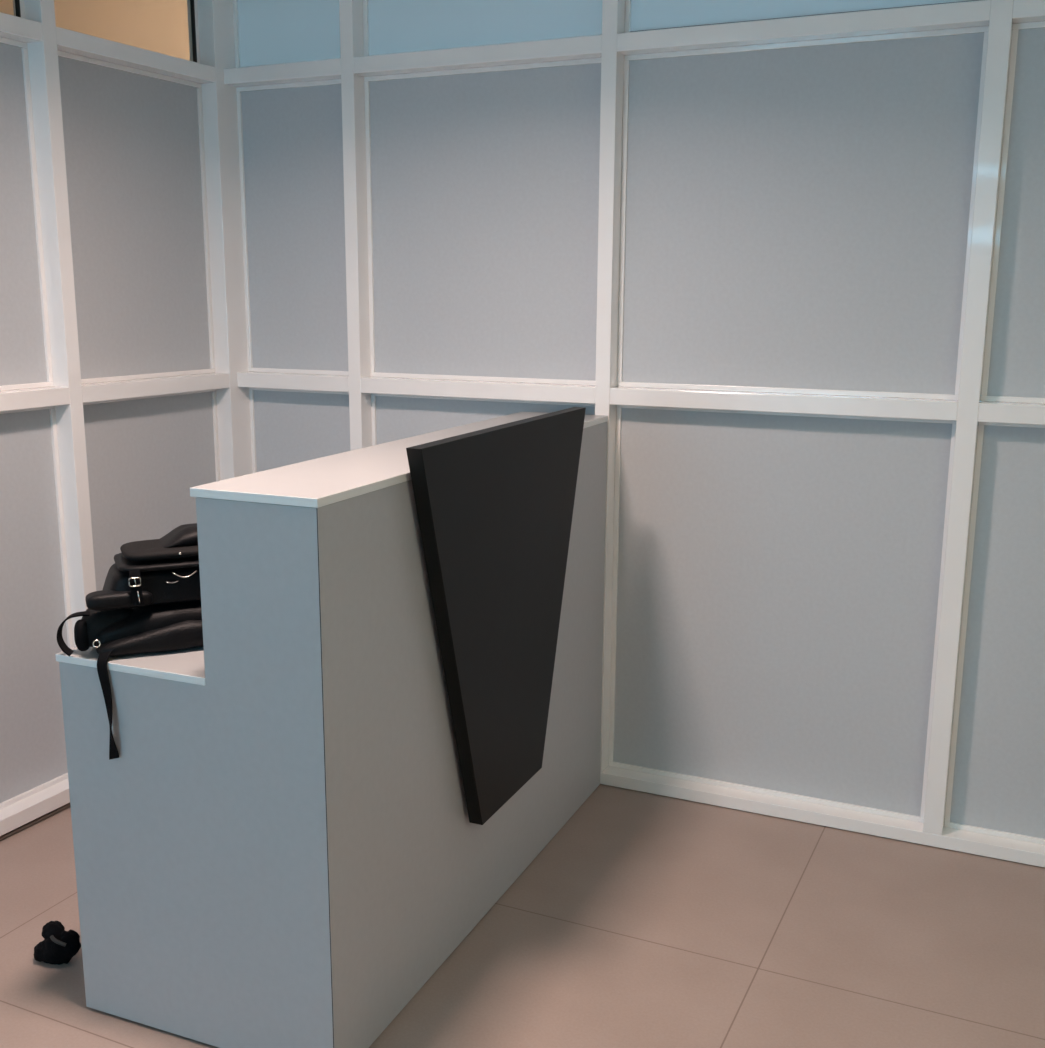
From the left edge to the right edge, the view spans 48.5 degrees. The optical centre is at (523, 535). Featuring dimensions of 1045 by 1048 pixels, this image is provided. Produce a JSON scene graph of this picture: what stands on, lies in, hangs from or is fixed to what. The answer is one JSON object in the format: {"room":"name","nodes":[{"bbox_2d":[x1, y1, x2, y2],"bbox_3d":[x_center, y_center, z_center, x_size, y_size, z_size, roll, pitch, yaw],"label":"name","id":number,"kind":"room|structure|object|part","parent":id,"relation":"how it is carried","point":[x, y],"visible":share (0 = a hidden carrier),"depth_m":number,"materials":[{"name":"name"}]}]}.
{"room":"office reception area","nodes":[
{"label":"office reception area","id":0,"kind":"room"},
{"bbox_2d":[0,0,189,60],"bbox_3d":[-2.413,-1.137,5.021,0.100,3.050,7.200,6,13,24],"label":"wall","id":1,"kind":"structure","parent":0,"point":[160,26],"depth_m":5.70,"materials":[{"name":"paint"}]},
{"bbox_2d":[0,0,252,839],"bbox_3d":[-1.534,-0.316,2.708,0.100,2.400,2.700,6,13,26],"label":"wall","id":2,"kind":"structure","parent":0,"point":[123,329],"depth_m":3.31,"materials":[{"name":"grey laminate"}]},
{"bbox_3d":[-1.485,-1.219,2.611,0.099,0.045,0.910,6,13,26],"label":"rail","id":3,"kind":"part","parent":2,"relation":"part of","materials":[{"name":"white metal"}]},
{"bbox_3d":[-1.507,-0.764,2.716,0.012,0.884,0.906,6,13,26],"label":"panel","id":4,"kind":"part","parent":2,"relation":"part of","materials":[{"name":"grey laminate"}]},
{"bbox_3d":[-1.513,0.247,2.927,0.012,1.081,0.906,6,13,26],"label":"panel","id":5,"kind":"part","parent":2,"relation":"part of","materials":[{"name":"grey paint"}]},
{"bbox_3d":[-1.490,-0.305,2.802,0.099,0.047,0.910,6,13,26],"label":"rail","id":6,"kind":"part","parent":2,"relation":"part of","materials":[{"name":"white metal"}]},
{"bbox_3d":[-1.497,0.801,3.033,0.100,0.043,0.910,6,13,26],"label":"rail","id":7,"kind":"part","parent":2,"relation":"part of","materials":[{"name":"white metal"}]},
{"bbox_3d":[-1.278,-0.430,3.213,0.100,2.381,0.045,6,13,26],"label":"post","id":8,"kind":"part","parent":2,"relation":"part of","materials":[{"name":"white metal"}]},
{"bbox_3d":[-1.149,-0.910,3.424,0.012,0.884,0.609,6,13,26],"label":"panel","id":9,"kind":"part","parent":2,"relation":"part of","materials":[{"name":"grey laminate"}]},
{"bbox_3d":[-1.127,-1.365,3.319,0.099,0.045,0.613,6,13,26],"label":"rail","id":10,"kind":"part","parent":2,"relation":"part of","materials":[{"name":"white metal"}]},
{"bbox_3d":[-1.155,0.101,3.635,0.012,1.081,0.609,6,13,26],"label":"panel","id":11,"kind":"part","parent":2,"relation":"part of","materials":[{"name":"grey paint"}]},
{"bbox_3d":[-1.132,-0.451,3.510,0.099,0.047,0.613,6,13,26],"label":"rail","id":12,"kind":"part","parent":2,"relation":"part of","materials":[{"name":"white metal"}]},
{"bbox_3d":[-0.966,-0.550,3.832,0.100,2.397,0.136,6,13,26],"label":"corner post","id":13,"kind":"part","parent":2,"relation":"part of","materials":[{"name":"white metal"}]},
{"bbox_2d":[0,784,1044,1047],"bbox_3d":[-0.381,0.936,2.763,6.500,0.060,10.300,6,13,24],"label":"floor","id":14,"kind":"structure","parent":0,"point":[647,920],"depth_m":2.64,"materials":[{"name":"beige tile"}]},
{"bbox_2d":[34,921,80,964],"bbox_3d":[-1.028,0.898,2.560,0.106,0.087,0.067,6,13,24],"label":"cloth bundle","id":15,"kind":"object","parent":14,"relation":"on","point":[58,946],"visible":1,"depth_m":2.54,"materials":[{"name":"black fabric"}]},
{"bbox_3d":[-1.014,0.884,2.530,0.038,0.024,0.012,2,12,10],"label":"cord","id":16,"kind":"part","parent":15,"relation":"part of","materials":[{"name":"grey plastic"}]},
{"bbox_2d":[55,407,607,1047],"bbox_3d":[-0.315,0.297,2.824,0.650,1.167,1.486,5,13,22],"label":"reception desk","id":17,"kind":"object","parent":14,"relation":"on","point":[389,707],"depth_m":2.25,"materials":[{"name":"grey laminate"}]},
{"bbox_2d":[57,601,203,759],"bbox_3d":[-0.721,0.266,2.322,0.386,0.283,0.217,-5,13,-23],"label":"shoulder bag","id":18,"kind":"object","parent":17,"relation":"on","point":[158,628],"visible":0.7,"depth_m":2.23,"materials":[{"name":"black leather"}]},
{"bbox_2d":[85,553,200,610],"bbox_3d":[-0.704,0.081,2.302,0.319,0.086,0.176,-5,13,-23],"label":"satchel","id":19,"kind":"object","parent":18,"relation":"on","point":[128,583],"visible":0.68,"depth_m":2.23,"materials":[{"name":"black leather"}]},
{"bbox_2d":[120,523,198,560],"bbox_3d":[-0.677,0.010,2.296,0.225,0.056,0.140,-5,13,-23],"label":"pouch","id":20,"kind":"object","parent":19,"relation":"on","point":[182,541],"visible":0.56,"depth_m":2.25,"materials":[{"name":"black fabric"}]},
{"bbox_3d":[-0.621,0.461,2.177,0.597,1.092,0.018,5,13,22],"label":"panel","id":21,"kind":"part","parent":17,"relation":"part of","materials":[{"name":"grey laminate"}]},
{"bbox_2d":[190,412,607,507],"bbox_3d":[-0.175,-0.203,2.659,0.264,0.016,1.486,5,13,22],"label":"countertop","id":22,"kind":"structure","parent":17,"relation":"on","point":[323,481],"depth_m":2.18,"materials":[{"name":"white laminate"}]},
{"bbox_3d":[-0.065,0.351,2.727,0.017,1.096,1.485,5,13,22],"label":"panel","id":23,"kind":"part","parent":17,"relation":"part of","materials":[{"name":"grey laminate"}]},
{"bbox_3d":[-0.034,0.182,2.668,0.033,0.876,0.895,5,13,22],"label":"decorative panel","id":24,"kind":"part","parent":17,"relation":"part of","materials":[{"name":"black laminate"}]},
{"bbox_2d":[224,0,1044,867],"bbox_3d":[0.996,-0.359,2.977,4.200,2.397,0.100,6,13,24],"label":"wall","id":25,"kind":"structure","parent":0,"point":[791,253],"depth_m":3.19,"materials":[{"name":"grey laminate"}]},
{"bbox_3d":[-0.714,-1.412,3.556,0.429,0.045,0.099,6,13,24],"label":"rail","id":26,"kind":"part","parent":25,"relation":"part of","materials":[{"name":"white metal"}]},
{"bbox_3d":[-0.704,-1.550,3.547,0.425,0.225,0.012,6,13,24],"label":"glass pane","id":27,"kind":"part","parent":25,"relation":"part of","materials":[{"name":"blue glass"}]},
{"bbox_3d":[-0.719,-0.498,3.747,0.429,0.047,0.099,6,13,24],"label":"rail","id":28,"kind":"part","parent":25,"relation":"part of","materials":[{"name":"white metal"}]},
{"bbox_3d":[-0.708,-0.960,3.671,0.425,0.884,0.012,6,13,24],"label":"panel","id":29,"kind":"part","parent":25,"relation":"part of","materials":[{"name":"grey laminate"}]},
{"bbox_3d":[-0.714,0.063,3.885,0.425,1.103,0.012,6,13,24],"label":"panel","id":30,"kind":"part","parent":25,"relation":"part of","materials":[{"name":"grey laminate"}]},
{"bbox_3d":[-0.504,-0.525,3.641,0.044,2.360,0.100,6,13,24],"label":"post","id":31,"kind":"part","parent":25,"relation":"part of","materials":[{"name":"white metal"}]},
{"bbox_3d":[-0.126,-1.354,3.294,0.777,0.045,0.099,6,13,24],"label":"rail","id":32,"kind":"part","parent":25,"relation":"part of","materials":[{"name":"white metal"}]},
{"bbox_3d":[-0.131,-0.440,3.485,0.777,0.047,0.099,6,13,24],"label":"rail","id":33,"kind":"part","parent":25,"relation":"part of","materials":[{"name":"white metal"}]},
{"bbox_3d":[-0.116,-1.492,3.285,0.773,0.225,0.012,6,13,24],"label":"glass pane","id":34,"kind":"part","parent":25,"relation":"part of","materials":[{"name":"blue glass"}]},
{"bbox_3d":[-0.119,-0.901,3.409,0.773,0.884,0.012,6,13,24],"label":"panel","id":35,"kind":"part","parent":25,"relation":"part of","materials":[{"name":"grey laminate"}]},
{"bbox_3d":[-0.125,0.121,3.623,0.773,1.103,0.012,6,13,24],"label":"panel","id":36,"kind":"part","parent":25,"relation":"part of","materials":[{"name":"grey laminate"}]},
{"bbox_3d":[0.243,-0.452,3.308,0.044,2.360,0.100,6,13,24],"label":"post","id":37,"kind":"part","parent":25,"relation":"part of","materials":[{"name":"white metal"}]},
{"bbox_3d":[0.687,0.201,3.261,0.917,1.103,0.012,6,13,24],"label":"panel","id":38,"kind":"part","parent":25,"relation":"part of","materials":[{"name":"grey paint"}]},
{"bbox_3d":[0.681,-0.360,3.123,0.921,0.047,0.099,6,13,24],"label":"rail","id":39,"kind":"part","parent":25,"relation":"part of","materials":[{"name":"white metal"}]},
{"bbox_3d":[0.697,-1.411,2.924,0.917,0.225,0.012,6,13,24],"label":"glass pane","id":40,"kind":"part","parent":25,"relation":"part of","materials":[{"name":"glass"}]},
{"bbox_3d":[0.693,-0.821,3.047,0.917,0.884,0.012,6,13,24],"label":"panel","id":41,"kind":"part","parent":25,"relation":"part of","materials":[{"name":"grey laminate"}]},
{"bbox_3d":[0.687,-1.273,2.932,0.921,0.045,0.099,6,13,24],"label":"rail","id":42,"kind":"part","parent":25,"relation":"part of","materials":[{"name":"white metal"}]},
{"bbox_3d":[0.990,0.796,3.218,4.200,0.036,0.100,6,13,24],"label":"rail","id":43,"kind":"part","parent":25,"relation":"part of","materials":[{"name":"white metal"}]},
{"bbox_3d":[1.123,-0.365,2.916,0.049,2.360,0.100,6,13,24],"label":"post","id":44,"kind":"part","parent":25,"relation":"part of","materials":[{"name":"white metal"}]},
{"bbox_3d":[1.559,0.287,2.873,0.892,1.103,0.012,6,13,24],"label":"panel","id":45,"kind":"part","parent":25,"relation":"part of","materials":[{"name":"grey paint"}]},
{"bbox_3d":[1.553,-0.274,2.735,0.896,0.047,0.099,6,13,24],"label":"rail","id":46,"kind":"part","parent":25,"relation":"part of","materials":[{"name":"white metal"}]},
{"bbox_3d":[1.565,-0.735,2.659,0.892,0.884,0.012,6,13,24],"label":"panel","id":47,"kind":"part","parent":25,"relation":"part of","materials":[{"name":"grey laminate"}]},
{"bbox_3d":[1.558,-1.187,2.544,0.896,0.045,0.099,6,13,24],"label":"rail","id":48,"kind":"part","parent":25,"relation":"part of","materials":[{"name":"white metal"}]}
]}

